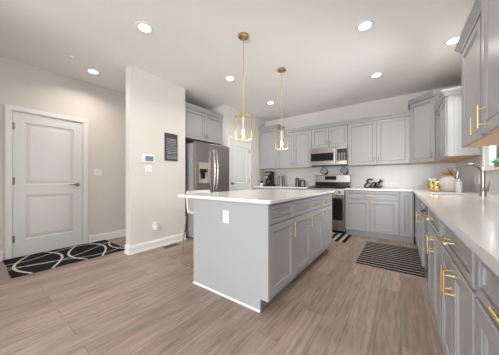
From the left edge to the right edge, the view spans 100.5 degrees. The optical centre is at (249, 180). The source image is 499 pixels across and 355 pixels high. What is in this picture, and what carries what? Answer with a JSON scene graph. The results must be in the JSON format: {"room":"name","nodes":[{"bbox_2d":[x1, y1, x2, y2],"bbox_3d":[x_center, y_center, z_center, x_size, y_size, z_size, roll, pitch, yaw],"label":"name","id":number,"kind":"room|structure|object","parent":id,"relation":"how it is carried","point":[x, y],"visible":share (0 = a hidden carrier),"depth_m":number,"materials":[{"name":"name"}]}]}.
{"room":"kitchen","nodes":[
{"label":"kitchen","id":0,"kind":"room"},
{"bbox_2d":[0,55,125,258],"bbox_3d":[-4.326,-0.294,1.452,0.120,2.728,7.645,0,0,36],"label":"wall","id":1,"kind":"structure","parent":0,"point":[22,84],"depth_m":3.46,"materials":[{"name":"paint"}]},
{"bbox_2d":[0,251,3,260],"bbox_3d":[-3.633,1.005,2.279,0.024,0.130,1.200,0,0,36],"label":"baseboard","id":2,"kind":"structure","parent":1,"relation":"attached to","point":[1,252],"depth_m":2.75,"materials":[{"name":"white paint"}]},
{"bbox_2d":[4,104,87,259],"bbox_3d":[-3.003,0.025,3.142,0.116,2.091,0.917,0,0,36],"label":"door","id":3,"kind":"structure","parent":1,"relation":"in","point":[49,148],"depth_m":3.07,"materials":[{"name":"white paint"}]},
{"bbox_2d":[94,169,101,175],"bbox_3d":[-2.653,-0.140,3.632,0.010,0.115,0.115,0,0,36],"label":"light switch","id":4,"kind":"object","parent":1,"relation":"attached to","point":[97,172],"visible":1,"depth_m":3.63,"materials":[{"name":"white plastic"}]},
{"bbox_2d":[88,229,125,242],"bbox_3d":[-2.436,1.005,3.919,0.024,0.130,0.990,0,0,36],"label":"baseboard","id":5,"kind":"structure","parent":1,"relation":"attached to","point":[119,233],"depth_m":3.74,"materials":[{"name":"white paint"}]},
{"bbox_2d":[126,65,265,254],"bbox_3d":[-0.923,-0.294,4.653,0.763,2.728,3.630,0,0,36],"label":"wall","id":6,"kind":"structure","parent":0,"point":[155,106],"depth_m":3.32,"materials":[{"name":"paint"}]},
{"bbox_2d":[124,244,130,254],"bbox_3d":[-1.776,1.005,3.015,0.156,0.130,0.024,0,0,36],"label":"baseboard","id":7,"kind":"structure","parent":6,"relation":"attached to","point":[127,251],"depth_m":3.00,"materials":[{"name":"white paint"}]},
{"bbox_2d":[142,154,154,162],"bbox_3d":[-1.555,-0.335,3.190,0.026,0.124,0.200,0,0,36],"label":"alarm keypad","id":8,"kind":"object","parent":6,"relation":"attached to","point":[147,158],"visible":1,"depth_m":3.18,"materials":[{"name":"white plastic"}]},
{"bbox_2d":[145,164,151,171],"bbox_3d":[-1.556,-0.185,3.202,0.010,0.115,0.115,0,0,36],"label":"light switch","id":9,"kind":"object","parent":6,"relation":"attached to","point":[148,168],"visible":1,"depth_m":3.20,"materials":[{"name":"white plastic"}]},
{"bbox_2d":[165,132,176,160],"bbox_3d":[-1.325,-0.558,3.511,0.019,0.460,0.235,0,0,36],"label":"wall sign","id":10,"kind":"object","parent":6,"relation":"attached to","point":[170,139],"visible":1,"depth_m":3.49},
{"bbox_2d":[185,102,223,144],"bbox_3d":[-1.137,-1.112,4.370,0.660,0.636,1.024,0,0,36],"label":"upper cabinet","id":11,"kind":"object","parent":6,"relation":"attached to","point":[201,124],"visible":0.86,"depth_m":4.15,"materials":[{"name":"grey paint"}]},
{"bbox_2d":[228,135,250,190],"bbox_3d":[-0.220,0.035,4.951,0.116,2.069,0.868,0,0,36],"label":"door","id":12,"kind":"structure","parent":6,"relation":"in","point":[239,151],"depth_m":4.94,"materials":[{"name":"white paint"}]},
{"bbox_2d":[0,232,443,354],"bbox_3d":[-1.468,1.120,0.966,5.270,0.100,10.430,0,0,36],"label":"floor","id":13,"kind":"structure","parent":0,"point":[148,302],"depth_m":1.68,"materials":[{"name":"brown wood"}]},
{"bbox_2d":[3,240,124,277],"bbox_3d":[-2.584,1.065,2.981,0.850,0.010,1.180,0,0,36],"label":"entry rug","id":14,"kind":"object","parent":13,"relation":"on","point":[28,264],"visible":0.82,"depth_m":2.85,"materials":[{"name":"black fabric"}]},
{"bbox_2d":[162,243,179,248],"bbox_3d":[-1.272,1.067,3.380,0.110,0.006,0.260,0,0,36],"label":"floor vent","id":15,"kind":"object","parent":13,"relation":"in","point":[175,244],"visible":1,"depth_m":3.38,"materials":[{"name":"brown metal"}]},
{"bbox_2d":[180,190,209,267],"bbox_3d":[-0.564,0.601,2.714,0.508,0.935,0.449,0,0,36],"label":"bar stool","id":16,"kind":"object","parent":13,"relation":"on","point":[189,201],"visible":0.23,"depth_m":2.66,"materials":[{"name":"silver metal"}]},
{"bbox_2d":[185,141,228,238],"bbox_3d":[-1.006,0.175,4.321,0.920,1.790,0.905,0,0,36],"label":"refrigerator","id":17,"kind":"object","parent":13,"relation":"on","point":[206,164],"visible":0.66,"depth_m":3.91,"materials":[{"name":"silver metal"}]},
{"bbox_2d":[193,193,331,312],"bbox_3d":[0.349,0.628,2.651,0.949,0.883,1.895,0,0,36],"label":"kitchen island","id":18,"kind":"object","parent":13,"relation":"on","point":[246,254],"visible":1,"depth_m":1.91,"materials":[{"name":"grey paint"}]},
{"bbox_2d":[223,210,228,223],"bbox_3d":[-0.217,0.335,1.900,0.072,0.116,0.006,0,0,36],"label":"outlet plate","id":19,"kind":"object","parent":18,"relation":"attached to","point":[225,212],"depth_m":1.90,"materials":[{"name":"white plastic"}]},
{"bbox_2d":[178,189,334,203],"bbox_3d":[0.256,0.171,2.726,1.180,0.030,1.955,0,0,36],"label":"island countertop","id":20,"kind":"structure","parent":18,"relation":"on","point":[260,196],"depth_m":2.15,"materials":[{"name":"white stone"}]},
{"bbox_2d":[307,175,349,233],"bbox_3d":[1.718,0.472,4.516,0.756,1.195,0.668,0,0,36],"label":"range","id":21,"kind":"object","parent":13,"relation":"on","point":[338,183],"visible":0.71,"depth_m":4.21,"materials":[{"name":"silver metal"}]},
{"bbox_2d":[308,187,349,187],"bbox_3d":[1.750,0.163,4.560,0.756,0.013,0.540,0,0,36],"label":"cooktop","id":22,"kind":"object","parent":21,"relation":"in","point":[308,187],"depth_m":4.49,"materials":[{"name":"black glass"}]},
{"bbox_2d":[332,232,351,242],"bbox_3d":[1.443,1.065,4.047,0.900,0.008,0.580,0,0,36],"label":"rug","id":23,"kind":"object","parent":13,"relation":"on","point":[338,237],"visible":0.42,"depth_m":3.85,"materials":[{"name":"black fabric"}]},
{"bbox_2d":[345,190,398,240],"bbox_3d":[2.398,0.628,4.057,0.868,0.883,0.639,0,0,36],"label":"base cabinet","id":24,"kind":"object","parent":13,"relation":"on","point":[368,213],"visible":0.99,"depth_m":3.82,"materials":[{"name":"grey paint"}]},
{"bbox_2d":[345,187,498,276],"bbox_3d":[1.508,0.171,2.169,1.656,0.030,4.752,0,0,36],"label":"countertop","id":25,"kind":"structure","parent":24,"relation":"on","point":[474,218],"depth_m":0.92,"materials":[{"name":"white stone"}]},
{"bbox_2d":[364,179,382,187],"bbox_3d":[2.425,0.060,4.073,0.323,0.190,0.018,0,0,36],"label":"word sign","id":26,"kind":"object","parent":25,"relation":"on","point":[367,180],"visible":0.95,"depth_m":4.07,"materials":[{"name":"black metal"}]},
{"bbox_2d":[427,178,435,190],"bbox_3d":[2.714,0.062,3.083,0.109,0.187,0.109,0,0,36],"label":"pear","id":27,"kind":"object","parent":25,"relation":"on","point":[430,183],"visible":0.75,"depth_m":3.07,"materials":[{"name":"gold metal"}]},
{"bbox_2d":[432,181,440,191],"bbox_3d":[2.582,0.080,2.863,0.088,0.151,0.088,0,0,36],"label":"pear","id":28,"kind":"object","parent":25,"relation":"on","point":[436,187],"visible":1,"depth_m":2.84,"materials":[{"name":"gold metal"}]},
{"bbox_2d":[439,168,458,191],"bbox_3d":[2.768,-0.009,2.864,0.239,0.329,0.233,0,0,36],"label":"jar","id":29,"kind":"object","parent":25,"relation":"on","point":[447,183],"visible":0.83,"depth_m":2.82,"materials":[{"name":"white ceramic"}]},
{"bbox_2d":[455,178,462,191],"bbox_3d":[2.696,0.058,2.669,0.067,0.195,0.067,0,0,-9],"label":"soap bottle","id":30,"kind":"object","parent":25,"relation":"on","point":[459,184],"visible":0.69,"depth_m":2.65,"materials":[{"name":"ceramic"}]},
{"bbox_2d":[454,163,489,195],"bbox_3d":[2.310,-0.012,2.150,0.069,0.334,0.279,0,0,-20],"label":"kitchen faucet","id":31,"kind":"object","parent":25,"relation":"on","point":[483,190],"visible":1,"depth_m":2.08,"materials":[{"name":"silver metal"}]},
{"bbox_2d":[356,241,424,276],"bbox_3d":[1.988,1.065,2.944,0.690,0.008,1.140,0,0,36],"label":"kitchen rug","id":32,"kind":"object","parent":13,"relation":"on","point":[406,260],"visible":0.92,"depth_m":2.82,"materials":[{"name":"black fabric"}]},
{"bbox_2d":[399,191,413,242],"bbox_3d":[2.839,0.628,3.759,0.194,0.883,0.601,0,0,36],"label":"base cabinet","id":33,"kind":"object","parent":13,"relation":"on","point":[406,198],"visible":0.88,"depth_m":3.53,"materials":[{"name":"grey paint"}]},
{"bbox_2d":[415,195,417,247],"bbox_3d":[2.793,0.628,3.019,0.576,0.883,0.679,0,0,36],"label":"base cabinet","id":34,"kind":"object","parent":13,"relation":"on","point":[416,197],"visible":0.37,"depth_m":3.29,"materials":[{"name":"grey paint"}]},
{"bbox_2d":[416,198,425,267],"bbox_3d":[2.350,0.628,2.439,0.619,0.883,0.759,0,0,36],"label":"base cabinet","id":35,"kind":"object","parent":13,"relation":"on","point":[421,220],"visible":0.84,"depth_m":2.48,"materials":[{"name":"grey paint"}]},
{"bbox_2d":[418,205,428,274],"bbox_3d":[1.942,0.629,1.898,0.616,0.881,0.582,0,0,36],"label":"dishwasher","id":36,"kind":"object","parent":13,"relation":"on","point":[426,207],"visible":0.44,"depth_m":2.13,"materials":[{"name":"silver metal"}]},
{"bbox_2d":[425,208,441,338],"bbox_3d":[1.564,0.628,1.366,0.614,0.883,0.709,0,0,36],"label":"base cabinet","id":37,"kind":"object","parent":13,"relation":"on","point":[433,242],"visible":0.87,"depth_m":1.47,"materials":[{"name":"grey paint"}]},
{"bbox_2d":[439,220,478,354],"bbox_3d":[1.145,0.628,0.792,0.614,0.883,0.709,0,0,36],"label":"base cabinet","id":38,"kind":"object","parent":13,"relation":"on","point":[459,296],"visible":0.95,"depth_m":0.89,"materials":[{"name":"grey paint"}]},
{"bbox_2d":[476,255,498,354],"bbox_3d":[0.728,0.628,0.221,0.614,0.883,0.704,0,0,36],"label":"base cabinet","id":39,"kind":"object","parent":13,"relation":"on","point":[487,281],"visible":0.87,"depth_m":0.58,"materials":[{"name":"grey paint"}]},
{"bbox_3d":[0.550,0.629,5.405,0.721,0.883,0.639,0,0,36],"label":"base cabinet","id":40,"kind":"object","parent":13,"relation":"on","visible":0},
{"bbox_2d":[253,186,307,188],"bbox_3d":[0.850,0.171,5.205,1.445,0.030,0.622,0,0,36],"label":"countertop","id":41,"kind":"structure","parent":40,"relation":"on","point":[253,186],"depth_m":5.13,"materials":[{"name":"white stone"}]},
{"bbox_2d":[263,171,275,185],"bbox_3d":[0.529,-0.046,5.475,0.250,0.402,0.270,0,0,36],"label":"coffee maker","id":42,"kind":"object","parent":41,"relation":"on","point":[270,180],"visible":0.95,"depth_m":5.40,"materials":[{"name":"black plastic"}]},
{"bbox_2d":[277,174,283,185],"bbox_3d":[0.785,-0.004,5.270,0.184,0.318,0.120,0,0,36],"label":"press","id":43,"kind":"object","parent":41,"relation":"on","point":[281,177],"visible":0.94,"depth_m":5.21,"materials":[{"name":"silver metal"}]},
{"bbox_2d":[295,178,304,186],"bbox_3d":[1.207,0.048,4.937,0.230,0.214,0.060,0,0,36],"label":"canister","id":44,"kind":"object","parent":41,"relation":"on","point":[298,183],"visible":1,"depth_m":4.93,"materials":[{"name":"black paint"}]},
{"bbox_2d":[0,0,473,121],"bbox_3d":[-1.468,-1.708,0.966,5.270,0.100,10.430,0,0,36],"label":"ceiling","id":45,"kind":"structure","parent":0,"point":[193,45],"depth_m":2.53,"materials":[{"name":"white paint"}]},
{"bbox_2d":[86,68,100,74],"bbox_3d":[-2.384,-1.653,3.163,0.184,0.008,0.184,0,0,36],"label":"recessed light","id":46,"kind":"object","parent":45,"relation":"in","point":[88,70],"visible":1,"depth_m":3.15,"materials":[{"name":"white paint"}]},
{"bbox_2d":[135,21,153,33],"bbox_3d":[-1.140,-1.653,2.255,0.184,0.008,0.184,0,0,36],"label":"recessed light","id":47,"kind":"object","parent":45,"relation":"in","point":[143,27],"visible":1,"depth_m":2.25,"materials":[{"name":"white paint"}]},
{"bbox_2d":[224,76,234,81],"bbox_3d":[-0.320,-1.653,3.378,0.184,0.008,0.184,0,0,36],"label":"recessed light","id":48,"kind":"object","parent":45,"relation":"in","point":[227,78],"visible":1,"depth_m":3.37,"materials":[{"name":"white paint"}]},
{"bbox_2d":[235,32,251,140],"bbox_3d":[-0.068,-1.064,2.377,0.142,1.186,0.142,0,0,36],"label":"pendant light","id":49,"kind":"object","parent":45,"relation":"hanging from","point":[243,36],"visible":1,"depth_m":2.37,"materials":[{"name":"gold metal"}]},
{"bbox_2d":[275,67,287,149],"bbox_3d":[0.480,-1.064,3.104,0.142,1.186,0.142,0,0,36],"label":"pendant light","id":50,"kind":"object","parent":45,"relation":"hanging from","point":[281,70],"visible":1,"depth_m":3.10,"materials":[{"name":"gold metal"}]},
{"bbox_2d":[356,19,374,31],"bbox_3d":[1.241,-1.653,2.226,0.184,0.008,0.184,0,0,36],"label":"recessed light","id":51,"kind":"object","parent":45,"relation":"in","point":[365,25],"visible":1,"depth_m":2.22,"materials":[{"name":"white paint"}]},
{"bbox_2d":[370,72,382,77],"bbox_3d":[2.001,-1.653,3.268,0.184,0.008,0.184,0,0,36],"label":"recessed light","id":52,"kind":"object","parent":45,"relation":"in","point":[378,74],"visible":1,"depth_m":3.27,"materials":[{"name":"white paint"}]},
{"bbox_2d":[443,35,459,45],"bbox_3d":[2.428,-1.653,2.462,0.184,0.008,0.184,0,0,36],"label":"recessed light","id":53,"kind":"object","parent":45,"relation":"in","point":[452,41],"visible":0.73,"depth_m":2.47,"materials":[{"name":"white paint"}]},
{"bbox_2d":[266,85,455,236],"bbox_3d":[2.012,-0.294,4.833,4.007,2.728,0.120,0,0,36],"label":"wall","id":54,"kind":"structure","parent":0,"point":[399,103],"depth_m":4.56,"materials":[{"name":"paint"}]},
{"bbox_2d":[258,124,284,169],"bbox_3d":[0.584,-0.862,5.561,0.595,1.116,0.382,0,0,36],"label":"upper cabinet","id":55,"kind":"object","parent":54,"relation":"attached to","point":[267,151],"visible":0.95,"depth_m":5.45,"materials":[{"name":"grey paint"}]},
{"bbox_2d":[277,126,315,168],"bbox_3d":[1.153,-0.772,5.146,0.890,0.936,0.382,0,0,36],"label":"upper cabinet","id":56,"kind":"object","parent":54,"relation":"attached to","point":[298,153],"visible":0.96,"depth_m":4.99,"materials":[{"name":"grey paint"}]},
{"bbox_2d":[311,120,347,147],"bbox_3d":[1.821,-0.984,4.657,0.762,0.513,0.382,0,0,36],"label":"upper cabinet","id":57,"kind":"object","parent":54,"relation":"attached to","point":[333,134],"visible":0.92,"depth_m":4.51,"materials":[{"name":"grey paint"}]},
{"bbox_2d":[311,145,347,166],"bbox_3d":[1.803,-0.518,4.632,0.758,0.410,0.442,0,0,36],"label":"microwave","id":58,"kind":"object","parent":57,"relation":"attached to","point":[336,155],"visible":0.99,"depth_m":4.48,"materials":[{"name":"silver metal"}]},
{"bbox_2d":[265,163,455,188],"bbox_3d":[2.022,-0.087,4.744,3.887,0.486,0.012,0,0,36],"label":"backsplash","id":59,"kind":"structure","parent":54,"relation":"attached to","point":[416,176],"depth_m":4.23,"materials":[{"name":"white tile"}]},
{"bbox_2d":[320,167,328,174],"bbox_3d":[1.765,-0.228,4.896,0.195,0.202,0.020,0,0,36],"label":"pot holder","id":60,"kind":"object","parent":59,"relation":"attached to","point":[324,170],"visible":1,"depth_m":4.89,"materials":[{"name":"grey fabric"}]},
{"bbox_2d":[340,166,348,174],"bbox_3d":[2.121,-0.228,4.637,0.195,0.202,0.020,0,0,36],"label":"pot holder","id":61,"kind":"object","parent":59,"relation":"attached to","point":[344,170],"visible":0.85,"depth_m":4.63,"materials":[{"name":"grey fabric"}]},
{"bbox_2d":[347,110,409,166],"bbox_3d":[2.545,-0.772,4.130,1.024,0.936,0.382,0,0,36],"label":"upper cabinet","id":62,"kind":"object","parent":54,"relation":"attached to","point":[384,139],"visible":1,"depth_m":3.98,"materials":[{"name":"grey paint"}]},
{"bbox_2d":[408,85,462,163],"bbox_3d":[3.124,-0.862,3.532,0.668,1.116,0.663,0,0,36],"label":"upper cabinet","id":63,"kind":"object","parent":54,"relation":"attached to","point":[423,118],"visible":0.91,"depth_m":3.46,"materials":[{"name":"grey paint"}]},
{"bbox_2d":[456,78,487,168],"bbox_3d":[0.664,-0.294,-0.515,0.120,2.728,10.350,0,0,36],"label":"wall","id":64,"kind":"structure","parent":0,"point":[459,81],"depth_m":2.36,"materials":[{"name":"paint"}]},
{"bbox_2d":[433,86,481,160],"bbox_3d":[2.820,-0.725,2.854,0.361,0.841,0.815,0,0,36],"label":"upper cabinet","id":65,"kind":"object","parent":64,"relation":"attached to","point":[447,106],"visible":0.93,"depth_m":2.61,"materials":[{"name":"grey paint"}]},
{"bbox_2d":[454,0,498,146],"bbox_3d":[1.864,-0.769,1.548,0.366,0.941,0.762,0,0,36],"label":"upper cabinet","id":66,"kind":"object","parent":64,"relation":"attached to","point":[468,44],"visible":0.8,"depth_m":1.65,"materials":[{"name":"grey paint"}]},
{"bbox_2d":[456,152,498,195],"bbox_3d":[2.163,-0.087,1.651,0.012,0.486,4.818,0,0,36],"label":"backsplash","id":67,"kind":"structure","parent":64,"relation":"attached to","point":[467,173],"depth_m":2.61,"materials":[{"name":"white tile"}]},
{"bbox_2d":[476,0,498,133],"bbox_3d":[1.460,-0.870,1.020,0.396,1.141,0.560,0,0,36],"label":"upper cabinet","id":68,"kind":"object","parent":64,"relation":"attached to","point":[489,108],"visible":1,"depth_m":1.25,"materials":[{"name":"grey paint"}]},
{"bbox_2d":[482,145,498,170],"bbox_3d":[2.505,-0.623,2.071,0.105,1.039,0.824,0,0,36],"label":"window","id":69,"kind":"structure","parent":64,"relation":"in","point":[493,151],"depth_m":2.31,"materials":[{"name":"white glass"}]},
{"bbox_2d":[490,158,498,167],"bbox_3d":[2.535,-0.177,2.106,0.124,0.104,0.113,0,0,36],"label":"potted plant","id":70,"kind":"object","parent":69,"relation":"on","point":[496,161],"visible":0.94,"depth_m":2.11,"materials":[{"name":"green plant"}]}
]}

